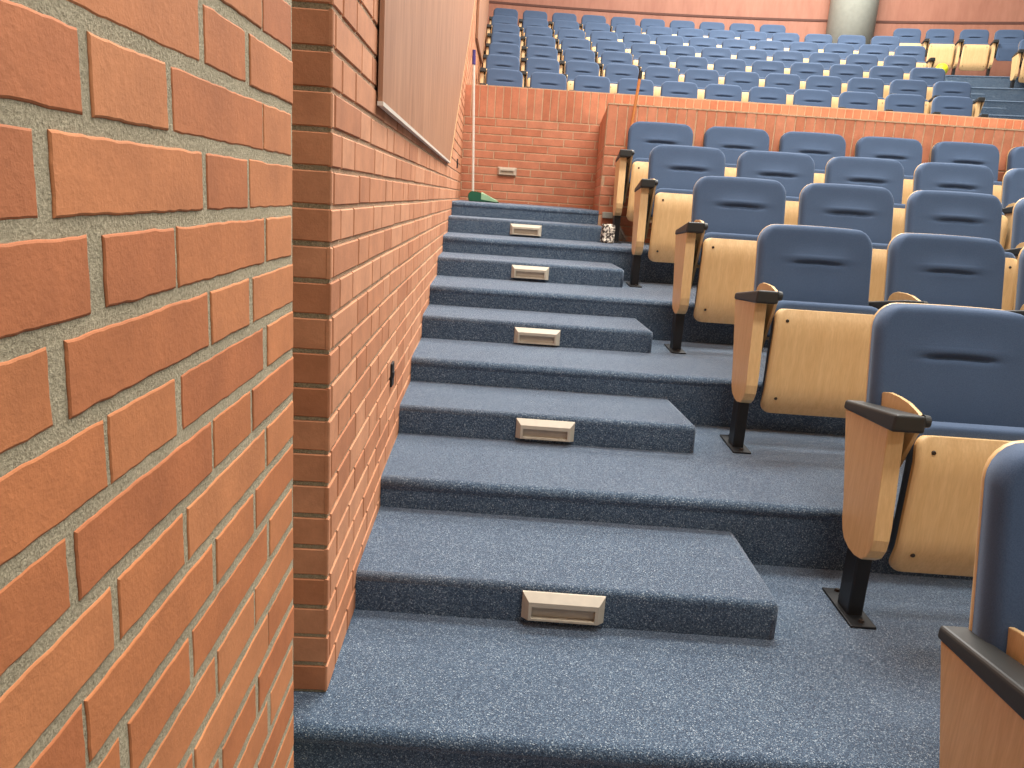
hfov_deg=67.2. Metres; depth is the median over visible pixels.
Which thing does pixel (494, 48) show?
seat
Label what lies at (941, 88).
seat
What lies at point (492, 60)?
seat
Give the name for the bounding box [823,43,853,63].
seat
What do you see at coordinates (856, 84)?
seat
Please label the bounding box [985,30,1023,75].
seat
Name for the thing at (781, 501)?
floor
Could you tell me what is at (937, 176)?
seat
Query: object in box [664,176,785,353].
seat
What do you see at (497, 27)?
seat
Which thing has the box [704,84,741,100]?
seat
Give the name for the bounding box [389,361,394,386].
wall socket
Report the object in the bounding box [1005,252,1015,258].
seat cushion
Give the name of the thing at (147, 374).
wall
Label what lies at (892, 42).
seat
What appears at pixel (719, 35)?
seat
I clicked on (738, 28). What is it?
seat
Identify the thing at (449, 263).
carpeted step
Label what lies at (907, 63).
seat
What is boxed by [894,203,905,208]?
seat cushion
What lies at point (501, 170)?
step light
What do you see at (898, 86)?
seat
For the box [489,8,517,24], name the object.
seat
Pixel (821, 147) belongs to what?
seat
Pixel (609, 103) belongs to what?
trim
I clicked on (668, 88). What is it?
seat
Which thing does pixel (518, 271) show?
step light
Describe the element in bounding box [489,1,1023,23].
trim
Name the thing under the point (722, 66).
seat
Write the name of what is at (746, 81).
seat
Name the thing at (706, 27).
seat
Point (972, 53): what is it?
seat cushion
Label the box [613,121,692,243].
seat
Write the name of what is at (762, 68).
seat
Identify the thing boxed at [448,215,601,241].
carpeted step
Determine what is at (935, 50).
seat cushion
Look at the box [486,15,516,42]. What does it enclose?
seat
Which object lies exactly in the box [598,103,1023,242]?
wall
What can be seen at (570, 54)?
seat
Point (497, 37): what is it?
seat
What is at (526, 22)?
seat
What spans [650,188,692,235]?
seat cushion
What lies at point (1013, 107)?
floor
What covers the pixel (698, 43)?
seat
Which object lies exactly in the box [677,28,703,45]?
seat
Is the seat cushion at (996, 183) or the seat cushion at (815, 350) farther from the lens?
the seat cushion at (996, 183)
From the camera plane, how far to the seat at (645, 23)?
14.72 m
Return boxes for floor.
[293,564,972,767]
[380,425,972,579]
[411,337,845,435]
[429,275,768,347]
[443,232,698,285]
[451,200,598,224]
[482,64,1023,100]
[484,50,1023,87]
[972,100,1023,115]
[980,114,1023,119]
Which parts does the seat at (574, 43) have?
backrest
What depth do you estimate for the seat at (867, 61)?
12.06 m
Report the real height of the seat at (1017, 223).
0.914 m
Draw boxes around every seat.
[479,54,519,84]
[480,68,522,86]
[483,43,519,67]
[485,32,520,54]
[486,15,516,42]
[487,23,519,42]
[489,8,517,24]
[518,10,546,33]
[519,18,547,35]
[519,26,551,70]
[520,35,555,64]
[520,46,557,70]
[520,58,559,86]
[525,72,566,89]
[548,13,576,28]
[552,20,578,37]
[554,28,584,48]
[557,38,589,61]
[559,48,594,73]
[564,61,598,89]
[572,75,609,92]
[579,15,605,30]
[584,22,609,40]
[590,31,617,50]
[594,40,624,62]
[597,51,632,76]
[605,63,638,92]
[609,17,634,31]
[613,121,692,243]
[615,24,640,41]
[617,78,653,95]
[623,33,650,52]
[626,145,724,287]
[630,43,659,65]
[637,54,669,78]
[640,19,664,33]
[644,66,678,95]
[646,26,671,43]
[655,35,683,54]
[660,81,697,98]
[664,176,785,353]
[666,45,695,67]
[669,20,694,35]
[675,56,707,81]
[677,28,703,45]
[684,69,718,98]
[688,37,716,56]
[699,22,724,37]
[701,47,730,69]
[703,126,768,176]
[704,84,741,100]
[708,30,734,46]
[713,58,745,83]
[720,224,877,453]
[721,39,749,58]
[724,71,758,101]
[729,23,754,38]
[736,49,766,71]
[736,151,814,224]
[740,31,766,48]
[748,87,786,103]
[751,60,784,86]
[755,40,783,60]
[759,24,785,40]
[764,73,799,104]
[772,33,799,50]
[772,51,803,73]
[778,131,845,182]
[789,42,818,62]
[790,62,823,88]
[793,89,831,106]
[797,183,893,300]
[804,34,831,51]
[805,75,841,107]
[808,52,840,75]
[822,303,1023,629]
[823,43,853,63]
[824,156,905,239]
[829,64,862,92]
[837,35,865,53]
[838,91,877,109]
[845,54,877,77]
[847,77,884,110]
[854,136,922,203]
[858,44,888,65]
[868,233,1004,309]
[869,66,903,98]
[870,36,899,54]
[883,55,916,79]
[884,94,924,112]
[889,79,929,113]
[893,28,921,45]
[894,45,935,67]
[903,190,1016,309]
[909,67,944,99]
[912,162,1007,248]
[921,29,954,69]
[928,81,984,116]
[930,96,988,117]
[930,141,1001,201]
[938,440,1023,767]
[951,29,989,74]
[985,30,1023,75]
[1001,168,1023,249]
[1004,198,1023,309]
[1005,146,1023,172]
[1005,247,1023,315]
[1009,39,1023,87]
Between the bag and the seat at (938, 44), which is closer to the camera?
the bag
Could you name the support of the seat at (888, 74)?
on the floor
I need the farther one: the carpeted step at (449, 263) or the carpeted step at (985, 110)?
the carpeted step at (985, 110)
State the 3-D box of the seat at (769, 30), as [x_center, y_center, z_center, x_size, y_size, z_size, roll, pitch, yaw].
[4.890,-6.318,14.514,0.644,0.908,0.429,5,14,6]
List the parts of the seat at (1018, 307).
armrest, backrest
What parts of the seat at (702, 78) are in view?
backrest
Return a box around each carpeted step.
[355,506,778,639]
[399,381,695,452]
[422,304,652,352]
[437,252,623,287]
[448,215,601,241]
[970,93,984,99]
[980,107,1006,114]
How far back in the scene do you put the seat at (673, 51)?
12.32 m
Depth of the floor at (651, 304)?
4.34 m
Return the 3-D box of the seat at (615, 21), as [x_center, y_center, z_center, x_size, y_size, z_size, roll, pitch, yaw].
[2.059,-6.553,14.705,0.558,0.908,0.429,4,14,0]
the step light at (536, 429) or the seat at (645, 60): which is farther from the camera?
the seat at (645, 60)
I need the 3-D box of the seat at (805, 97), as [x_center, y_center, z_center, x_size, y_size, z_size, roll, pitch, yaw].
[3.780,-3.301,9.826,0.558,0.908,0.429,5,14,4]
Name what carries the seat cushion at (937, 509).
on the seat at (944, 391)
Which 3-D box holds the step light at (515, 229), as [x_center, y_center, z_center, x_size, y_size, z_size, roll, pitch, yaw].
[0.103,-1.149,5.749,0.235,0.080,0.030,4,14,1]
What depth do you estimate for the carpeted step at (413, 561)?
2.28 m
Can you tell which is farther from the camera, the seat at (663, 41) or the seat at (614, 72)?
the seat at (663, 41)
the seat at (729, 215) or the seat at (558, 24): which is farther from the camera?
the seat at (558, 24)
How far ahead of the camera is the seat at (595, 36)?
13.13 m
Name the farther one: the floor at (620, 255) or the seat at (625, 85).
the seat at (625, 85)
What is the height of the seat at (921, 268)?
0.920 m
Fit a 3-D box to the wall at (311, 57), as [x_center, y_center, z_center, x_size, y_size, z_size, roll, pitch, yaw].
[-0.527,-1.018,1.417,0.400,4.200,0.010,3,14,-2]
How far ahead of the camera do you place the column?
14.47 m
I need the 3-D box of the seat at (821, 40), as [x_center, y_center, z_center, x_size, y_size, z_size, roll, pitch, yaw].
[5.364,-5.751,13.651,0.558,0.908,0.429,6,14,7]
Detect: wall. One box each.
[0,0,486,767]
[292,0,333,691]
[460,84,1023,209]
[487,0,1023,76]
[593,109,606,216]
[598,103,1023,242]
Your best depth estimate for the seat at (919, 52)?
12.67 m
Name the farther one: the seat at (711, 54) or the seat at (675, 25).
the seat at (675, 25)
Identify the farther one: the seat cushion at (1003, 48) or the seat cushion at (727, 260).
the seat cushion at (1003, 48)
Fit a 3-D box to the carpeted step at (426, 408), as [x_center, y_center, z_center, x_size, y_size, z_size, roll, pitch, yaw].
[0.136,0.131,3.317,1.221,0.115,0.442,4,14,1]
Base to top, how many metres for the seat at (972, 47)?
0.908 m
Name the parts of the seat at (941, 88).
backrest, panel, armrest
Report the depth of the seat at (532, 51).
11.50 m
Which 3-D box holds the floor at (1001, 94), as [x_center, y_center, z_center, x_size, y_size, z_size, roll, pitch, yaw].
[4.915,-5.046,13.399,11.100,0.400,1.495,6,14,7]
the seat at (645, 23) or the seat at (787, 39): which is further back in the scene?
the seat at (645, 23)
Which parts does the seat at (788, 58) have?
backrest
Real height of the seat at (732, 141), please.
0.908 m
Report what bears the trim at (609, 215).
attached to the wall at (618, 118)
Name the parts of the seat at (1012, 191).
panel, armrest, backrest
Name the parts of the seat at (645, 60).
backrest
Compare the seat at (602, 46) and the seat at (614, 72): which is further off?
the seat at (602, 46)
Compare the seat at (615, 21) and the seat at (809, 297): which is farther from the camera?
the seat at (615, 21)
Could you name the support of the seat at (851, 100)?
on the floor
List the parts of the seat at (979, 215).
backrest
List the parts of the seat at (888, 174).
backrest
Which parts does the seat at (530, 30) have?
panel, backrest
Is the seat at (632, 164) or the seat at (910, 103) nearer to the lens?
the seat at (632, 164)
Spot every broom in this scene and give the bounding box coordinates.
[468,50,498,202]
[612,70,642,241]
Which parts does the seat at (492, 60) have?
panel, armrest, backrest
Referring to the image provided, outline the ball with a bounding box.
[936,63,947,73]
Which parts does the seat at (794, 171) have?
backrest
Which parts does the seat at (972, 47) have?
panel, armrest, backrest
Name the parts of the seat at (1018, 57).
post, panel, armrest, backrest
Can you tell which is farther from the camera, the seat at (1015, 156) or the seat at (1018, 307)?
the seat at (1015, 156)
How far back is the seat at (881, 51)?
12.78 m
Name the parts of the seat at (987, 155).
backrest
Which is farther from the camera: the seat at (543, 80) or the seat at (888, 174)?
the seat at (543, 80)
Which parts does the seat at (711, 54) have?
backrest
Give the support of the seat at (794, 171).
on the floor at (651, 304)
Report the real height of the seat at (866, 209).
0.914 m
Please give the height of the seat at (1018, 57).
0.908 m
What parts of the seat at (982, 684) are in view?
armrest, panel, backrest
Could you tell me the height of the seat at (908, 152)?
0.908 m
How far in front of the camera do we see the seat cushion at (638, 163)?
5.64 m
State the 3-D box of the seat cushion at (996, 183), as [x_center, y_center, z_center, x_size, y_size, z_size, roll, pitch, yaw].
[3.402,-1.284,5.691,0.444,0.430,0.103,4,14,1]
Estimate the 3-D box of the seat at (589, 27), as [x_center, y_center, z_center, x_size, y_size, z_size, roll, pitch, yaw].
[1.477,-6.073,13.906,0.558,0.908,0.429,4,14,-1]
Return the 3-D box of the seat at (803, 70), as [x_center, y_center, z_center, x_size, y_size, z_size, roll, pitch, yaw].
[4.298,-4.295,11.380,0.558,0.908,0.429,5,14,5]
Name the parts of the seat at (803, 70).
backrest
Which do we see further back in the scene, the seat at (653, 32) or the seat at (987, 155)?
the seat at (653, 32)
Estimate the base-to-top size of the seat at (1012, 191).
0.908 m
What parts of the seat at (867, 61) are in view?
backrest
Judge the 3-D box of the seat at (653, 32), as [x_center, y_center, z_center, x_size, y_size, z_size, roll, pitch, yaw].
[2.591,-5.995,13.893,0.558,0.908,0.429,4,14,1]
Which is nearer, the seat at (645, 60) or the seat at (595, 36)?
the seat at (645, 60)
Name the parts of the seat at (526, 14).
backrest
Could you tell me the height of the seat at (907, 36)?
0.908 m
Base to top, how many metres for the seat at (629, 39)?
0.908 m
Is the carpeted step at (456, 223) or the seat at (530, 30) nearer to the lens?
the carpeted step at (456, 223)
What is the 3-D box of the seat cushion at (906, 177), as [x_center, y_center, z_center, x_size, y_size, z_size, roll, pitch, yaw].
[2.825,-1.324,5.698,0.444,0.430,0.103,4,14,1]
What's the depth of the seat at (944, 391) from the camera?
2.33 m
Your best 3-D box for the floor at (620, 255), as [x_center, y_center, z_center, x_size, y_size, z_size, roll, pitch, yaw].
[3.203,-0.696,5.722,7.461,0.360,0.976,4,14,1]
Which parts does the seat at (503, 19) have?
backrest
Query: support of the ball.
on the floor at (974, 81)
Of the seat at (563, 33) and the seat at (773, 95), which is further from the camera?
the seat at (563, 33)
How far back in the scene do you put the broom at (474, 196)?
6.93 m
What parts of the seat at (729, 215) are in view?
foot plate, post, panel, armrest, backrest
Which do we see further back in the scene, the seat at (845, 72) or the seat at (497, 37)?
the seat at (497, 37)
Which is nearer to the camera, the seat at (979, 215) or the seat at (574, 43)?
the seat at (979, 215)
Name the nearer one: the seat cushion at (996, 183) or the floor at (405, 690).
the floor at (405, 690)
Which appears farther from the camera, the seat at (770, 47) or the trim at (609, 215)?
the seat at (770, 47)
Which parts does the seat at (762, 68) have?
backrest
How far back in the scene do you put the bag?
5.65 m
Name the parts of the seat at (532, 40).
panel, backrest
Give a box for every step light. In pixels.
[497,167,516,175]
[510,223,541,235]
[511,265,548,279]
[514,327,560,345]
[515,418,574,441]
[521,590,605,624]
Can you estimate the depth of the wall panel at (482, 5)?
10.71 m
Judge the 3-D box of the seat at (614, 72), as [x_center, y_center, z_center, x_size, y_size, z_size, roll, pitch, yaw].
[1.472,-3.994,10.706,0.558,0.908,0.429,4,14,-1]
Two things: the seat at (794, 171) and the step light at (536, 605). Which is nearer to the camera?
the step light at (536, 605)
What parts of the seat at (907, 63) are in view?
backrest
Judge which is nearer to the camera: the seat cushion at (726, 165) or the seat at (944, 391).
the seat at (944, 391)
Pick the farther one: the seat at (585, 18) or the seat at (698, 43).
the seat at (585, 18)
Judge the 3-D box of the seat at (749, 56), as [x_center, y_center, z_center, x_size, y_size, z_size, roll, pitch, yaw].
[3.749,-4.863,12.228,0.558,0.908,0.429,5,14,4]
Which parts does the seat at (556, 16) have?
backrest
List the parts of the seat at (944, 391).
foot plate, post, panel, armrest, hinge knob, backrest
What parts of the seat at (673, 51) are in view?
backrest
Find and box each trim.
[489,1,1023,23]
[602,212,612,218]
[609,103,1023,130]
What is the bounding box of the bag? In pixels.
[600,224,614,242]
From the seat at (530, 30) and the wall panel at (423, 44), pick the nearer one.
the wall panel at (423, 44)
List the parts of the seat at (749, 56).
backrest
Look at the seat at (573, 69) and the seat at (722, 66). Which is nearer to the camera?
the seat at (573, 69)
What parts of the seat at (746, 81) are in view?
backrest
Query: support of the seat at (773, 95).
on the floor
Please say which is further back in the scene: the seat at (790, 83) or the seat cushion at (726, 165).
the seat at (790, 83)
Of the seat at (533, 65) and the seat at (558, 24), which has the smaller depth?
the seat at (533, 65)
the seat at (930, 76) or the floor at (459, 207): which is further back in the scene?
the seat at (930, 76)
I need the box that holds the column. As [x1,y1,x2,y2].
[826,0,879,43]
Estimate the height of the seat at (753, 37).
0.908 m
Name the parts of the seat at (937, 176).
backrest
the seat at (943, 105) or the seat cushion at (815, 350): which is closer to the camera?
the seat cushion at (815, 350)
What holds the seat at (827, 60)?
on the floor at (1018, 117)
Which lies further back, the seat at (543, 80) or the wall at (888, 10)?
the wall at (888, 10)
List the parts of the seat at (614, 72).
backrest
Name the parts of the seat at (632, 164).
post, panel, armrest, backrest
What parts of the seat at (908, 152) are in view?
backrest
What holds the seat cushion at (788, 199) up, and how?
on the seat at (794, 171)
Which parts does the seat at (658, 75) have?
backrest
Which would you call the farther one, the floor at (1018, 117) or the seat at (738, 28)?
the seat at (738, 28)
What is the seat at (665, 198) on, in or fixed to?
on the floor at (651, 304)
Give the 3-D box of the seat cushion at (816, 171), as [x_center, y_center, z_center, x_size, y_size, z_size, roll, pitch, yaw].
[2.249,-1.364,5.706,0.444,0.430,0.103,4,14,1]
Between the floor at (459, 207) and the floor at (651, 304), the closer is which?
the floor at (651, 304)
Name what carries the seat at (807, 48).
on the floor at (1013, 107)
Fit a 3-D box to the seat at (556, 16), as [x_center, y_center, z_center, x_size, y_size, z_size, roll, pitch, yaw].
[0.941,-6.625,14.695,0.558,0.908,0.429,3,14,-2]
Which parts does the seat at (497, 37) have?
backrest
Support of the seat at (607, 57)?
on the floor
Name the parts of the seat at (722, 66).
backrest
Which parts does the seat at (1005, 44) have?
panel, armrest, backrest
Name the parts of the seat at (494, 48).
backrest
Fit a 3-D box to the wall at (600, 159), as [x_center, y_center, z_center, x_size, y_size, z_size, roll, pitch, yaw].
[0.768,-1.880,6.757,0.011,0.930,1.521,5,14,3]
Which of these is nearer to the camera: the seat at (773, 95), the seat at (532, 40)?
the seat at (773, 95)
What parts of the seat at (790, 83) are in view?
backrest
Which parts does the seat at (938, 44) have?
backrest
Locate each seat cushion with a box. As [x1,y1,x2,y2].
[631,158,648,168]
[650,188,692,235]
[694,232,758,307]
[725,163,736,167]
[761,300,877,397]
[786,196,798,201]
[814,169,824,173]
[872,243,888,249]
[888,421,1023,552]
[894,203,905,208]
[904,175,913,179]
[926,42,954,57]
[959,43,988,63]
[993,181,1001,185]
[996,43,1018,53]
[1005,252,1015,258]
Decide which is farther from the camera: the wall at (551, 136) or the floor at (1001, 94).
the floor at (1001, 94)
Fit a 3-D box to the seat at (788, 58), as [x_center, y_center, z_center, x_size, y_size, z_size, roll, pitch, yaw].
[4.304,-4.814,12.179,0.558,0.908,0.429,5,14,5]
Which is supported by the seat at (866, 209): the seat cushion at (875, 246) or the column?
the seat cushion at (875, 246)
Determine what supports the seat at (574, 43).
on the floor at (1018, 117)
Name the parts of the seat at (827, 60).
backrest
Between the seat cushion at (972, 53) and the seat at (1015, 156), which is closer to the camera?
the seat at (1015, 156)
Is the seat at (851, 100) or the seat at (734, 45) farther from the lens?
the seat at (734, 45)
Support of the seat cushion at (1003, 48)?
on the seat at (1005, 44)
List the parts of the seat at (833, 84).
backrest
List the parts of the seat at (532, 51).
panel, armrest, backrest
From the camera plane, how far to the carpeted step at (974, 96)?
12.38 m
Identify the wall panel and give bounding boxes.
[377,0,474,163]
[476,0,488,63]
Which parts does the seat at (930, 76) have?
backrest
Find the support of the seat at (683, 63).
on the floor
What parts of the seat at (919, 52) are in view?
backrest, armrest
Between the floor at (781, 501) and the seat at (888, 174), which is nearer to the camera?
the floor at (781, 501)
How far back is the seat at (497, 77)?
9.87 m
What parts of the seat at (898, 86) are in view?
backrest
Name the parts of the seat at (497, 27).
backrest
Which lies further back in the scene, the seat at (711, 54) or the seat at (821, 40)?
the seat at (821, 40)
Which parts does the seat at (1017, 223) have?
armrest, backrest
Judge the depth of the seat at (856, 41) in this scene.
13.58 m
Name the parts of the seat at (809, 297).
foot plate, post, panel, armrest, hinge knob, backrest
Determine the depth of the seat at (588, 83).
9.92 m
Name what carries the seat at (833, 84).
on the floor
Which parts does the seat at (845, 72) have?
backrest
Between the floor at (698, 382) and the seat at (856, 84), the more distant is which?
the seat at (856, 84)
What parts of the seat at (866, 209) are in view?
backrest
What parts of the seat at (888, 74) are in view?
backrest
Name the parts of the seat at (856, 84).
backrest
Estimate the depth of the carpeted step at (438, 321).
3.96 m
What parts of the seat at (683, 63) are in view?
backrest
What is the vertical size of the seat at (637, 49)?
0.908 m
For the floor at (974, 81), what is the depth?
13.38 m
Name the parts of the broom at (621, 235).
handle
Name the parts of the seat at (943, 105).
backrest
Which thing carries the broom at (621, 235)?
on the floor at (620, 255)
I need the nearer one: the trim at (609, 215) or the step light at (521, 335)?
the step light at (521, 335)
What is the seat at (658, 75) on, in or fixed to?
on the floor
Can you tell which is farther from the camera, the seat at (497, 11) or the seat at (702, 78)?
the seat at (497, 11)
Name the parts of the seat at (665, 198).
foot plate, post, panel, armrest, backrest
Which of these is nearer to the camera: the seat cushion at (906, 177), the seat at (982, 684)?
the seat at (982, 684)
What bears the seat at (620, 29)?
on the floor at (1001, 94)
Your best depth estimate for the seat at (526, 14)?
14.70 m
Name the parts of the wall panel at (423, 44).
trim, edge trim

